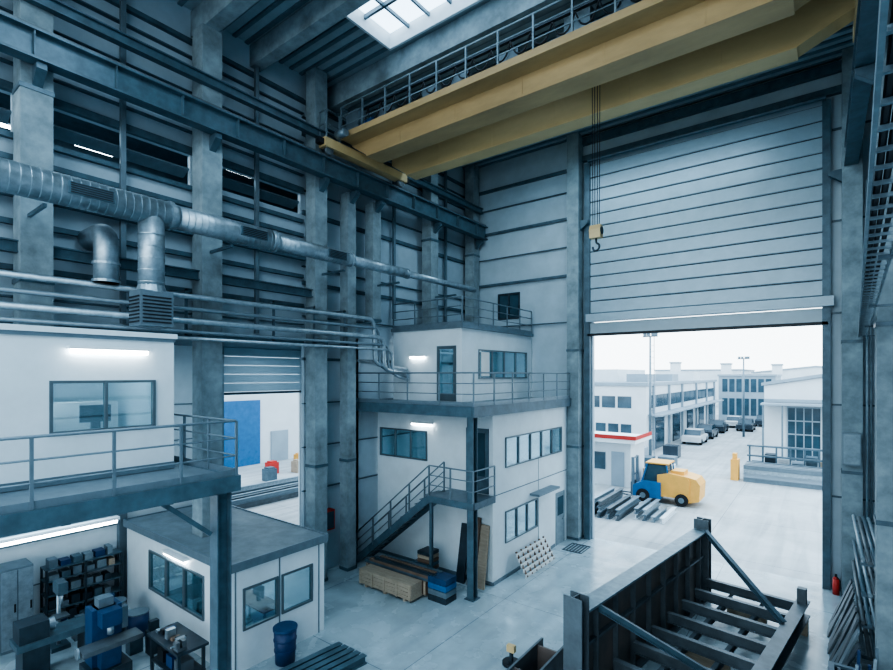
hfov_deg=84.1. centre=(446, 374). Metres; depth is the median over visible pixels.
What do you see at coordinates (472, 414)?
deck
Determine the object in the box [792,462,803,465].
crate
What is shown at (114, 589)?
shelving unit
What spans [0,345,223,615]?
wall
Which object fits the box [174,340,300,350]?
beam
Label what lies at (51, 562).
bin
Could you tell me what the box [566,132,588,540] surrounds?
column
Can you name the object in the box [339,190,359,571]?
column
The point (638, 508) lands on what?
steel beam
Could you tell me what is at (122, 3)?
wall post
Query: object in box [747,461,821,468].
steel beam
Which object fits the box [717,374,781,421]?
glazed office
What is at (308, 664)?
steel beam
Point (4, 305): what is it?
pipe
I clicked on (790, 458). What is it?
railing
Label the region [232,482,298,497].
steel beam
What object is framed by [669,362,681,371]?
block
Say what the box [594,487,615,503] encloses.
steel beam
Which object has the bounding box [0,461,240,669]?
deck
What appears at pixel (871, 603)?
tube
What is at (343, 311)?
bracket
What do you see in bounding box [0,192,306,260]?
tie beam
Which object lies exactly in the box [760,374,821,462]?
warehouse
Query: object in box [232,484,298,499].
steel beam
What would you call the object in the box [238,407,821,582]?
ground
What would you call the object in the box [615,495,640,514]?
steel beam
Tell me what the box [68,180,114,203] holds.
grille
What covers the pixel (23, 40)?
beam
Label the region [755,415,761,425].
parked car
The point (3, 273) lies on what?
pipe
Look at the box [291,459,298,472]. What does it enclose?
box
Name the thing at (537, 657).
box
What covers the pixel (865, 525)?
tube
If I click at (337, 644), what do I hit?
steel beam
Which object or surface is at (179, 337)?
pipe
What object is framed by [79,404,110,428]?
computer monitor
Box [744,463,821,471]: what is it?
steel beam
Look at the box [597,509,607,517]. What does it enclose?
steel beam
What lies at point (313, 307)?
bracket
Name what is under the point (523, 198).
wall
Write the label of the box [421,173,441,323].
column
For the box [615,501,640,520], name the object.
steel beam
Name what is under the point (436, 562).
plank
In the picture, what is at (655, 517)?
steel beam
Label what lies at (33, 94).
column
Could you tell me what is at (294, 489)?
steel beam
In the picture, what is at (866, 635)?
tube
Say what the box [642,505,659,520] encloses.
steel beam
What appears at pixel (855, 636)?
sheet
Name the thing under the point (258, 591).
computer monitor
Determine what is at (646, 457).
box
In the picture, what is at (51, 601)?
bin
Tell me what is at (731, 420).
parked car
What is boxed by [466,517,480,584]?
leaning board
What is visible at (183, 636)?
tool case
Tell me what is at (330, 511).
fire extinguisher
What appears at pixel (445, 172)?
wall post
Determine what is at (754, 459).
crate
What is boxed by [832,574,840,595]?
fire extinguisher
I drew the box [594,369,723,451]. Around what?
building
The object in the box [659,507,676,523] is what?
steel beam
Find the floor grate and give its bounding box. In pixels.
[562,543,590,553]
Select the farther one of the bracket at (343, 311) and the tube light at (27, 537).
the bracket at (343, 311)
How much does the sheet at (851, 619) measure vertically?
1.462 m
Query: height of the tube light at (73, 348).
0.133 m
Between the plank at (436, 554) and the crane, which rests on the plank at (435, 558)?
the plank at (436, 554)
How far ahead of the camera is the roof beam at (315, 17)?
14.00 m
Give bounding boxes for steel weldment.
[563,517,809,669]
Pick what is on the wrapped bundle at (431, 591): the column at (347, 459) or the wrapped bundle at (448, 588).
the wrapped bundle at (448, 588)
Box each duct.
[0,157,476,328]
[77,224,120,284]
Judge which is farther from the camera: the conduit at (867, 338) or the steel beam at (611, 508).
the steel beam at (611, 508)
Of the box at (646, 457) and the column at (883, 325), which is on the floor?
the column at (883, 325)
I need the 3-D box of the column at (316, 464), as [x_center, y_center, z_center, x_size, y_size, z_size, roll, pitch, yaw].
[-4.276,-1.620,16.679,0.860,17.240,0.540,0,0,37]
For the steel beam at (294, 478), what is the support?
on the steel beam at (298, 480)
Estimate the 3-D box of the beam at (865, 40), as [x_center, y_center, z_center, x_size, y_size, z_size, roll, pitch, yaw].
[5.531,-6.930,6.096,0.340,0.740,24.400,0,0,37]
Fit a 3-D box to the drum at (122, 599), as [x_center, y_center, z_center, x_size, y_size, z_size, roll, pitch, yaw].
[-9.062,6.585,13.532,0.532,0.830,0.540,0,0,37]
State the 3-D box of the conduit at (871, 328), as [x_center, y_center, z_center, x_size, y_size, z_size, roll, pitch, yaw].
[13.108,0.500,15.285,0.070,13.000,0.070,0,0,37]
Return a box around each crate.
[359,564,421,601]
[366,562,428,594]
[752,458,761,461]
[765,453,774,462]
[778,459,788,463]
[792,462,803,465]
[806,456,817,466]
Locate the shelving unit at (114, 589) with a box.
[40,548,122,621]
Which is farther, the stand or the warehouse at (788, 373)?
the warehouse at (788, 373)
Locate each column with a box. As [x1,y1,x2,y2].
[12,0,54,326]
[191,22,222,614]
[305,67,329,581]
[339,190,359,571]
[364,200,384,322]
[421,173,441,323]
[464,164,482,322]
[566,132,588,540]
[828,46,863,599]
[855,0,892,669]
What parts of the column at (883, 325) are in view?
collar plate, collar plate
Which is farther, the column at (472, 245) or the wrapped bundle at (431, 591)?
the column at (472, 245)
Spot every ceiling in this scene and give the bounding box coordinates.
[174,0,853,168]
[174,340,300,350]
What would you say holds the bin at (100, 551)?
on the shelving unit at (114, 589)
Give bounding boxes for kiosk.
[594,431,651,487]
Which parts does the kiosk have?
door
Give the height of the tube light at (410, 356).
0.133 m
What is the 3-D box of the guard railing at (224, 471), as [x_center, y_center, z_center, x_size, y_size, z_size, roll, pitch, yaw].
[-8.287,1.403,7.572,4.286,1.074,8.386,0,0,37]
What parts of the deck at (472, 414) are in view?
deck plate, plate, post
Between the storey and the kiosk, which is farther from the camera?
the kiosk
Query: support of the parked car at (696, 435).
on the ground
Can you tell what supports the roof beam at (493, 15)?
attached to the ceiling at (343, 49)
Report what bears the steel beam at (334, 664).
on the floor
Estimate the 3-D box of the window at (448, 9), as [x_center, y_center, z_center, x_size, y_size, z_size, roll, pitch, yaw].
[0.034,-10.460,12.780,6.320,0.480,2.320,0,0,37]
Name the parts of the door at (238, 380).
panel, panel, panel, panel, panel, frame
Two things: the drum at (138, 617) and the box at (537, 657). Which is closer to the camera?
the box at (537, 657)
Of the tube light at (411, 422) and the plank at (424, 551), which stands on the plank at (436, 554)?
the plank at (424, 551)
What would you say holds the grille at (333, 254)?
attached to the ventilation duct at (150, 304)
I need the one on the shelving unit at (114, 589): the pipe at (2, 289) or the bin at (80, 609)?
the bin at (80, 609)
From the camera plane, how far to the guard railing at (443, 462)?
17.57 m
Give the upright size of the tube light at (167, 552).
0.133 m
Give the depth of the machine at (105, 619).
11.38 m
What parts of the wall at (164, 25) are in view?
louvre blade, louvre blade, louvre blade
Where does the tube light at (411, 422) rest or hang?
attached to the office building at (527, 450)
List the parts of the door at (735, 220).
panel, panel, panel, panel, panel, panel, panel, panel, panel, panel, panel, panel, rail, panel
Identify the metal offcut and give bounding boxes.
[857,649,860,669]
[873,659,876,669]
[875,648,878,669]
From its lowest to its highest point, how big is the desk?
0.740 m
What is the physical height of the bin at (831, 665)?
0.950 m
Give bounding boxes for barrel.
[273,620,297,666]
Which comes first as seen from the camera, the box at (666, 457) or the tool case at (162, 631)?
the tool case at (162, 631)
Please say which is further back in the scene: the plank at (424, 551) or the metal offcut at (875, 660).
the plank at (424, 551)
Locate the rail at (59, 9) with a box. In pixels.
[23,0,483,214]
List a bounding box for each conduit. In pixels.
[866,179,868,602]
[870,187,872,593]
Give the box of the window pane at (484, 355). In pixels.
[481,352,488,375]
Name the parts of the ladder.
rail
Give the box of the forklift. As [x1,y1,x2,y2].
[622,455,705,506]
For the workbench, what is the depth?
11.41 m
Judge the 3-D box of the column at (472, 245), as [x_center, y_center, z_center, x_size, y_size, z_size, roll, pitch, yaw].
[1.388,-6.070,24.306,0.860,8.340,0.540,0,0,37]
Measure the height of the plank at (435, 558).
0.110 m
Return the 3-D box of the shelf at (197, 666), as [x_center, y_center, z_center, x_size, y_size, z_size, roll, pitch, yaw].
[-6.274,6.735,11.541,1.450,0.030,0.600,0,0,37]
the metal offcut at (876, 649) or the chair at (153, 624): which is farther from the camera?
the chair at (153, 624)
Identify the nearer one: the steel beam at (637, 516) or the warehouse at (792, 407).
the steel beam at (637, 516)
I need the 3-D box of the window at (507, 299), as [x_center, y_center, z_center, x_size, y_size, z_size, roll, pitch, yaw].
[2.982,-3.275,23.611,1.200,1.250,0.080,0,0,37]
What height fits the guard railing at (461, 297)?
1.024 m
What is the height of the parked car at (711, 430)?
1.522 m
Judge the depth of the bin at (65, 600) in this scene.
13.80 m
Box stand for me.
[502,643,517,667]
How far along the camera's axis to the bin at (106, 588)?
14.61 m
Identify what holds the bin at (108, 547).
on the shelving unit at (114, 589)
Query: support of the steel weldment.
on the floor
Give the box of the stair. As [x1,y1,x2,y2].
[356,489,495,567]
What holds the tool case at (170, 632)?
on the workbench
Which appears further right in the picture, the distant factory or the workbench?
the distant factory
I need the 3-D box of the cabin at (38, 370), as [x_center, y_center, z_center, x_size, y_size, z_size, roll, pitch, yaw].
[-9.660,0.545,7.866,3.400,2.790,8.850,0,0,37]
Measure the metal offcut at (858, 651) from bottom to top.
1.636 m
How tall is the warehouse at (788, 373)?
9.010 m
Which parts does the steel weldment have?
web plate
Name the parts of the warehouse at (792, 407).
canopy post, canopy post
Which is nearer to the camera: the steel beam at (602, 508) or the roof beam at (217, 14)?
the roof beam at (217, 14)
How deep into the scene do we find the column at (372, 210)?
18.74 m
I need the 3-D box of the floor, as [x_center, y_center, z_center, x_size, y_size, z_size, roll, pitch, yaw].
[-1.199,7.050,11.487,19.200,0.100,24.850,0,0,37]
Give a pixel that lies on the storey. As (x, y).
(466, 341)
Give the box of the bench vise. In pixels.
[170,638,186,652]
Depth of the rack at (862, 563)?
11.18 m
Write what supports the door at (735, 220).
in the wall at (523, 198)
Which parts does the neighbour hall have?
door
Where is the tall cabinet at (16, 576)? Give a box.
[0,558,32,655]
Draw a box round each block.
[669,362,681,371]
[720,363,732,373]
[771,364,782,379]
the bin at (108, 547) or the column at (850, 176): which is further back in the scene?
the column at (850, 176)
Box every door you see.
[224,347,300,525]
[584,95,833,589]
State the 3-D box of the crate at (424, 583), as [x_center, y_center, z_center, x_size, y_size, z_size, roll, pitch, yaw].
[-1.552,6.750,16.563,2.700,0.500,0.590,0,0,37]
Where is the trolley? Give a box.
[550,5,612,251]
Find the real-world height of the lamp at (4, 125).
0.080 m
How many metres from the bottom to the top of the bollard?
1.810 m
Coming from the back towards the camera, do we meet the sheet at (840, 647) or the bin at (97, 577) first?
the bin at (97, 577)
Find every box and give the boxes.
[262,466,276,481]
[265,460,278,473]
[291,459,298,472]
[293,452,298,459]
[507,637,562,669]
[644,446,647,454]
[644,455,654,466]
[658,455,677,465]
[663,444,680,457]
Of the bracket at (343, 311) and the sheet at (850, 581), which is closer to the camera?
the sheet at (850, 581)
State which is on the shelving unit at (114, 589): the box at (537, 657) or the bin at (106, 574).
the bin at (106, 574)
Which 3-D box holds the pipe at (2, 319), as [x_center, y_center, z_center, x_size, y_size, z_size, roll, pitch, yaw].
[-7.189,-0.510,12.179,0.100,1.314,18.709,0,0,37]
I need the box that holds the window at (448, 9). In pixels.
[345,0,482,50]
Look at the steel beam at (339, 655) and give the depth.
11.85 m
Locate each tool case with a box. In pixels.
[160,626,169,634]
[165,626,175,639]
[170,634,179,641]
[175,635,185,640]
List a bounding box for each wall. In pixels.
[0,0,464,568]
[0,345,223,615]
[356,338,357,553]
[479,59,874,589]
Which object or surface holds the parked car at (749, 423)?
on the ground
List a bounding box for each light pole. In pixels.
[643,333,657,455]
[738,356,749,436]
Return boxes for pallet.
[515,536,554,578]
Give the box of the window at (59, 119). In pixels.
[0,92,297,212]
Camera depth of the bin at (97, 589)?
14.43 m
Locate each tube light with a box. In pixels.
[0,515,119,546]
[67,345,150,354]
[162,549,188,563]
[408,355,425,358]
[410,421,432,425]
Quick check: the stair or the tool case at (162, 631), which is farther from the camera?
the stair
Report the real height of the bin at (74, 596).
0.237 m
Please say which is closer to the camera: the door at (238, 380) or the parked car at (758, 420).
the door at (238, 380)
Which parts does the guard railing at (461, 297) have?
post, post, rail, rail, rail, post, post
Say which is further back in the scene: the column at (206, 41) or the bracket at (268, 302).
the bracket at (268, 302)
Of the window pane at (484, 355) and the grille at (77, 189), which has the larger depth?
the window pane at (484, 355)
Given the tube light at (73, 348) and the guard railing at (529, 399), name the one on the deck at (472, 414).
the guard railing at (529, 399)
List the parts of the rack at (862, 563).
arm, arm, arm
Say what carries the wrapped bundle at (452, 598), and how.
on the floor
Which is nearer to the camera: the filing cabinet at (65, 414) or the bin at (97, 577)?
the filing cabinet at (65, 414)
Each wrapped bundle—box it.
[428,572,455,586]
[428,581,455,592]
[428,587,455,598]
[428,594,455,605]
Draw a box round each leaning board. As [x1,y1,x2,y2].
[456,523,466,583]
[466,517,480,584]
[478,524,489,589]
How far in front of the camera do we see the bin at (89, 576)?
14.23 m
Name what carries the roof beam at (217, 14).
on the column at (206, 41)
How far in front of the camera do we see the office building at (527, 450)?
18.22 m
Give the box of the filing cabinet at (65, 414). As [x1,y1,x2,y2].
[53,401,117,430]
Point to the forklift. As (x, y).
(659, 480)
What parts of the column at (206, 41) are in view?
collar plate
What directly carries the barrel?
on the floor
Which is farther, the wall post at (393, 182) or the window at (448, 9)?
the wall post at (393, 182)
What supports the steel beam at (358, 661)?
on the floor
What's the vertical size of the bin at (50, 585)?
0.270 m
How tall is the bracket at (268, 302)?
1.220 m
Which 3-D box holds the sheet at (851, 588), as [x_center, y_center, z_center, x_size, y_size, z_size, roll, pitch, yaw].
[10.466,6.269,13.160,0.560,1.462,0.280,0,0,37]
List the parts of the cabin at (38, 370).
cornice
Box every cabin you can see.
[0,323,177,492]
[123,505,327,669]
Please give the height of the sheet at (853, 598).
1.288 m
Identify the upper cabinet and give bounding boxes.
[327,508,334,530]
[842,432,860,465]
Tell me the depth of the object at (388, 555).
16.36 m
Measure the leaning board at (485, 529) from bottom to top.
2.000 m
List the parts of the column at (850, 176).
collar plate, collar plate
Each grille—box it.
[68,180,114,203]
[241,225,267,240]
[328,249,346,260]
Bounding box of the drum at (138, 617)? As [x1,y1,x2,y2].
[126,607,149,635]
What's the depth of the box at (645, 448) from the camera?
39.61 m
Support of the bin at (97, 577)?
on the shelving unit at (114, 589)
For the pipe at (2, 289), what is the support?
attached to the bracket at (182, 290)
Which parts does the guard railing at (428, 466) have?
post, post, rail, rail, post, post, post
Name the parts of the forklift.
cab glass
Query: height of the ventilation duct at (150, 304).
2.985 m
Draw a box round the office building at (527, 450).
[378,407,566,585]
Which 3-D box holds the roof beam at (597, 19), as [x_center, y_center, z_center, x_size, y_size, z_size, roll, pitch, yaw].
[3.527,-9.900,15.150,15.700,0.700,0.400,0,0,37]
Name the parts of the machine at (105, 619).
motor, control panel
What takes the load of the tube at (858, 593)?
on the rack at (862, 563)
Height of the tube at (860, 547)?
0.090 m
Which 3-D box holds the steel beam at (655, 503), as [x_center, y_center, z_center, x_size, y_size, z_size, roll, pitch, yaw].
[10.405,6.690,25.120,0.200,0.260,2.600,0,0,37]
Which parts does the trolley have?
frame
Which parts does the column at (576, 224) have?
collar plate, collar plate, collar plate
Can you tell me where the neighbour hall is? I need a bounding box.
[224,356,298,467]
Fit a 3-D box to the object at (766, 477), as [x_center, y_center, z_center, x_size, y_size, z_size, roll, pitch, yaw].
[22.062,6.690,31.463,5.500,0.260,0.200,0,0,37]
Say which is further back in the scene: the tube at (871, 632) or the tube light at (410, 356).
the tube light at (410, 356)
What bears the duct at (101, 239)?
attached to the wall at (164, 25)
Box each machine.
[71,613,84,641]
[74,592,143,669]
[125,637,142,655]
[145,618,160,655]
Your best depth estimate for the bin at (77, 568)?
14.00 m
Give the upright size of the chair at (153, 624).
0.800 m
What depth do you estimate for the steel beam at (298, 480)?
28.91 m
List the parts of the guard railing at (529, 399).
post, post, post, rail, rail, rail, post, post, post, post, post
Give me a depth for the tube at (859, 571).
12.39 m
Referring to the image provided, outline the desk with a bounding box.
[246,589,274,618]
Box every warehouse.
[751,366,821,378]
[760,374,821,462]
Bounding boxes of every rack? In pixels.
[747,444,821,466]
[852,507,874,660]
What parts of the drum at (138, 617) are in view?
lid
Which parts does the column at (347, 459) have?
collar plate, collar plate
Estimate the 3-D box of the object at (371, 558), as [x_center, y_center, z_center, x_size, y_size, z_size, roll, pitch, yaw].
[-1.530,6.365,16.327,2.740,0.090,0.120,0,0,37]
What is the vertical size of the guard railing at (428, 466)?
3.924 m
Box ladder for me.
[858,0,892,336]
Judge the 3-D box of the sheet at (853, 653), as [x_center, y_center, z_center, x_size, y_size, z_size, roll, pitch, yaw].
[8.670,6.400,10.794,0.560,1.200,0.280,0,0,37]
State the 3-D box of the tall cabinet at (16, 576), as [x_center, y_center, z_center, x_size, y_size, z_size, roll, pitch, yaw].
[-11.168,5.950,12.777,0.760,2.100,0.650,0,0,37]
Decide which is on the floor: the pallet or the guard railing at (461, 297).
the pallet
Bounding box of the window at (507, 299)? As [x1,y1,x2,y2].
[498,292,519,319]
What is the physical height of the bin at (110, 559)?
0.177 m
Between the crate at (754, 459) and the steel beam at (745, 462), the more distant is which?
the crate at (754, 459)
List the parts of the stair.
post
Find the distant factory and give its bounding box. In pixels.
[654,369,754,406]
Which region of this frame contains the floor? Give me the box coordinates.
[0,527,874,669]
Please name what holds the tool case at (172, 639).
on the workbench
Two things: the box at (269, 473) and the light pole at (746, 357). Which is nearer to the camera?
the box at (269, 473)
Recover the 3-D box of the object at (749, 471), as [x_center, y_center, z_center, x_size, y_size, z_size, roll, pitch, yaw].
[22.062,6.410,31.463,5.500,0.260,0.200,0,0,37]
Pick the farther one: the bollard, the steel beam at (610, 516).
the bollard
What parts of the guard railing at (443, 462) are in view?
post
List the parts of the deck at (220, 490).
deck plate, post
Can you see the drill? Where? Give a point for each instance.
(60, 585)
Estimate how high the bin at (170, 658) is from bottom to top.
0.270 m
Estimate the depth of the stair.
16.71 m
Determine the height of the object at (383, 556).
0.090 m
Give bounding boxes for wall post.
[119,0,125,323]
[254,65,258,332]
[392,181,395,318]
[444,171,446,321]
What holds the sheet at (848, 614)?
on the floor
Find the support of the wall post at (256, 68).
attached to the wall at (164, 25)
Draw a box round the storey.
[391,324,532,401]
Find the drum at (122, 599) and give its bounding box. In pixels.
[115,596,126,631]
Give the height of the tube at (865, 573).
0.090 m
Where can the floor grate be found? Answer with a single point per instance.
(571, 543)
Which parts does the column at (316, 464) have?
collar plate, collar plate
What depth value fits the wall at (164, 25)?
15.34 m
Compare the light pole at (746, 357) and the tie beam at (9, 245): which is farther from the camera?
the light pole at (746, 357)
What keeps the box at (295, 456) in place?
on the ground
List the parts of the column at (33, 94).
collar plate, collar plate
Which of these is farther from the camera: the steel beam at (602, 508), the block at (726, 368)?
the block at (726, 368)
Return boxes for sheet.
[827,584,853,637]
[827,601,855,653]
[827,624,857,668]
[828,579,852,624]
[828,589,854,645]
[829,598,854,639]
[829,607,857,660]
[835,614,858,662]
[839,628,859,663]
[843,642,860,665]
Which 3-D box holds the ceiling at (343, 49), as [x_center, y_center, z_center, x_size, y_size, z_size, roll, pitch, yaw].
[0.021,-10.350,10.530,15.700,0.200,24.800,0,0,37]
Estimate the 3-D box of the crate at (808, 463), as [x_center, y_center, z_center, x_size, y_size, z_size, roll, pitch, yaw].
[25.358,6.405,34.359,0.650,1.410,1.000,0,0,37]
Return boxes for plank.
[413,559,438,565]
[417,546,438,556]
[417,553,438,560]
[417,556,438,563]
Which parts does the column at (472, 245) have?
collar plate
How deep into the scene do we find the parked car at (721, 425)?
60.88 m
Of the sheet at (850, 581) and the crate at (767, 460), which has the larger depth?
the crate at (767, 460)
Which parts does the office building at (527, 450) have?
door, pane, door, pane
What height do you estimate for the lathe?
1.300 m
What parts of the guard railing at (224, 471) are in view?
post, post, rail, rail, rail, post, post, post, post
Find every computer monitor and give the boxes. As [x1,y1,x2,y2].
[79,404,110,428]
[253,585,263,600]
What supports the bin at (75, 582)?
on the shelving unit at (114, 589)
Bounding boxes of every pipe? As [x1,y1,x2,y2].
[0,269,407,370]
[0,287,407,371]
[0,301,408,375]
[0,317,408,377]
[176,336,408,380]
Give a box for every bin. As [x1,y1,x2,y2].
[46,556,57,568]
[48,571,58,580]
[48,582,54,595]
[48,596,55,609]
[58,556,70,565]
[58,567,70,577]
[61,596,68,606]
[67,577,80,589]
[68,590,79,603]
[70,553,82,562]
[70,563,81,574]
[77,605,83,613]
[80,574,92,585]
[81,550,92,559]
[82,561,94,570]
[91,584,102,596]
[92,547,104,556]
[92,572,102,581]
[93,557,106,567]
[101,570,110,579]
[101,584,110,592]
[104,543,112,553]
[105,556,114,564]
[157,646,168,662]
[166,653,176,669]
[174,654,193,669]
[828,660,854,669]
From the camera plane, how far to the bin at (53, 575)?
13.61 m
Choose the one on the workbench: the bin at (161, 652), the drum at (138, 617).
the bin at (161, 652)
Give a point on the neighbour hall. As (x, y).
(268, 424)
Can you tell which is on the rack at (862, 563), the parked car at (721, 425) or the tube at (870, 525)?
the tube at (870, 525)
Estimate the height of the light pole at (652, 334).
10.620 m
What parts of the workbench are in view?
leg, leg, leg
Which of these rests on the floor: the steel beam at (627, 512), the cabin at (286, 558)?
the cabin at (286, 558)
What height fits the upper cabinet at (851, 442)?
1.000 m
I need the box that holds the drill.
[50,578,70,653]
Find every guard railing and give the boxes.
[0,413,237,514]
[356,372,569,406]
[356,465,494,558]
[374,461,444,527]
[393,296,531,333]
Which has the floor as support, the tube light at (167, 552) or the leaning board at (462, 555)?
the leaning board at (462, 555)
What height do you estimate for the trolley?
6.078 m
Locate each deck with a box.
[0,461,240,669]
[356,397,570,601]
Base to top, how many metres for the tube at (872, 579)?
0.090 m
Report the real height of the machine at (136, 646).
0.500 m
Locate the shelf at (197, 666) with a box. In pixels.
[150,656,205,669]
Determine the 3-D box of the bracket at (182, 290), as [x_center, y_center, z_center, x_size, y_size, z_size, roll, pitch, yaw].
[-7.180,-1.640,13.234,0.960,1.220,0.060,0,0,37]
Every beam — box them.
[0,9,487,240]
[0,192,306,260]
[0,237,312,297]
[191,0,258,36]
[232,475,298,493]
[232,480,298,494]
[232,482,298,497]
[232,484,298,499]
[232,486,298,505]
[236,492,298,508]
[250,0,370,71]
[279,642,341,669]
[292,644,348,669]
[305,647,354,669]
[318,650,360,669]
[327,0,570,114]
[331,653,366,669]
[376,19,597,117]
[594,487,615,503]
[597,488,623,506]
[597,493,623,511]
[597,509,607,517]
[606,494,631,513]
[606,510,616,519]
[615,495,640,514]
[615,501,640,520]
[634,498,651,513]
[634,510,643,519]
[642,499,659,514]
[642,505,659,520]
[651,505,667,522]
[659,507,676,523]
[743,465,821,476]
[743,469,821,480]
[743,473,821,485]
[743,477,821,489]
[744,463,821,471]
[745,462,821,469]
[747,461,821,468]
[844,0,878,165]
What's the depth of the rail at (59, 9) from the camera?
13.05 m
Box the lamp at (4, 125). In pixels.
[0,122,9,128]
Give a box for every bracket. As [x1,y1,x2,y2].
[174,289,187,335]
[258,301,274,340]
[304,306,314,343]
[334,310,345,345]
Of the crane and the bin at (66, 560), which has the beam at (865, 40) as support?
the crane
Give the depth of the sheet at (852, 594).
12.55 m
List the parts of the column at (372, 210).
collar plate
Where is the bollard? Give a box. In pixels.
[730,452,739,480]
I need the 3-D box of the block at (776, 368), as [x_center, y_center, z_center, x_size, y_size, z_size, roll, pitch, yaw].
[66.515,2.455,99.538,1.900,9.310,3.300,0,0,37]
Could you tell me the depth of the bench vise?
10.98 m
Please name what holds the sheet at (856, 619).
on the floor
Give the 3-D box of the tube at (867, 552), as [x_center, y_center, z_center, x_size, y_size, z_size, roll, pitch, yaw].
[10.770,4.190,12.783,0.090,0.090,4.461,0,0,37]
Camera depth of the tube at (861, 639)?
12.06 m
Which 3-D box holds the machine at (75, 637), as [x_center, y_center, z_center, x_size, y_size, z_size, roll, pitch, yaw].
[-9.772,6.700,13.193,0.280,0.600,0.300,0,0,37]
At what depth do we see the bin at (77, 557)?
14.04 m
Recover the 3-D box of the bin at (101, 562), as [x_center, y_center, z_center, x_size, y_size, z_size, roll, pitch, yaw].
[-10.205,5.509,14.574,0.320,0.222,0.239,0,0,37]
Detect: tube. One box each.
[851,514,865,560]
[851,560,865,624]
[852,539,865,594]
[852,583,865,654]
[856,540,872,597]
[857,516,872,564]
[860,590,872,660]
[861,516,874,564]
[861,540,874,594]
[861,565,874,626]
[862,597,872,627]
[866,517,874,544]
[869,629,874,655]
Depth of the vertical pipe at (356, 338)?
18.99 m
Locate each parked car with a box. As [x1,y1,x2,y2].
[681,428,707,444]
[697,423,718,438]
[709,419,728,432]
[726,415,740,425]
[736,418,755,431]
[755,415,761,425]
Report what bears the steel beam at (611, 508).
on the steel beam at (610, 516)
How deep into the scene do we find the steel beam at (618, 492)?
25.81 m
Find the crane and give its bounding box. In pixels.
[315,0,857,186]
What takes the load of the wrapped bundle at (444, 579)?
on the wrapped bundle at (448, 588)
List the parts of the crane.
post, post, rail, post, drive motor, post, travel motor, post, post, post, rail, post, rail, rail, festoon rail, post, post, post, post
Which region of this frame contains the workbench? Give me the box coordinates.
[147,622,208,669]
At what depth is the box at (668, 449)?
42.61 m
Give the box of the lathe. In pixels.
[9,613,84,669]
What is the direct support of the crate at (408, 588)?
on the floor
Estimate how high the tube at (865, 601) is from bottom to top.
0.090 m
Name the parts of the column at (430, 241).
collar plate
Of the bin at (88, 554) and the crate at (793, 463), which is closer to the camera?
the bin at (88, 554)
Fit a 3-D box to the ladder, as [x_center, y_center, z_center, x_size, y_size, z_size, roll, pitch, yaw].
[5.974,-1.188,6.295,1.076,0.116,22.331,0,0,40]
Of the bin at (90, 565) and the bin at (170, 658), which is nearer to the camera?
the bin at (170, 658)
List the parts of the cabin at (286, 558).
floor panel, roof trim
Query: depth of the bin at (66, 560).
13.82 m
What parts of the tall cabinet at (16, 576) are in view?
door, door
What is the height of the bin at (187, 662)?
0.270 m
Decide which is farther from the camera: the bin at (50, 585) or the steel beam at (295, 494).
the steel beam at (295, 494)
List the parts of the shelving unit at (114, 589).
shelf, shelf, shelf, shelf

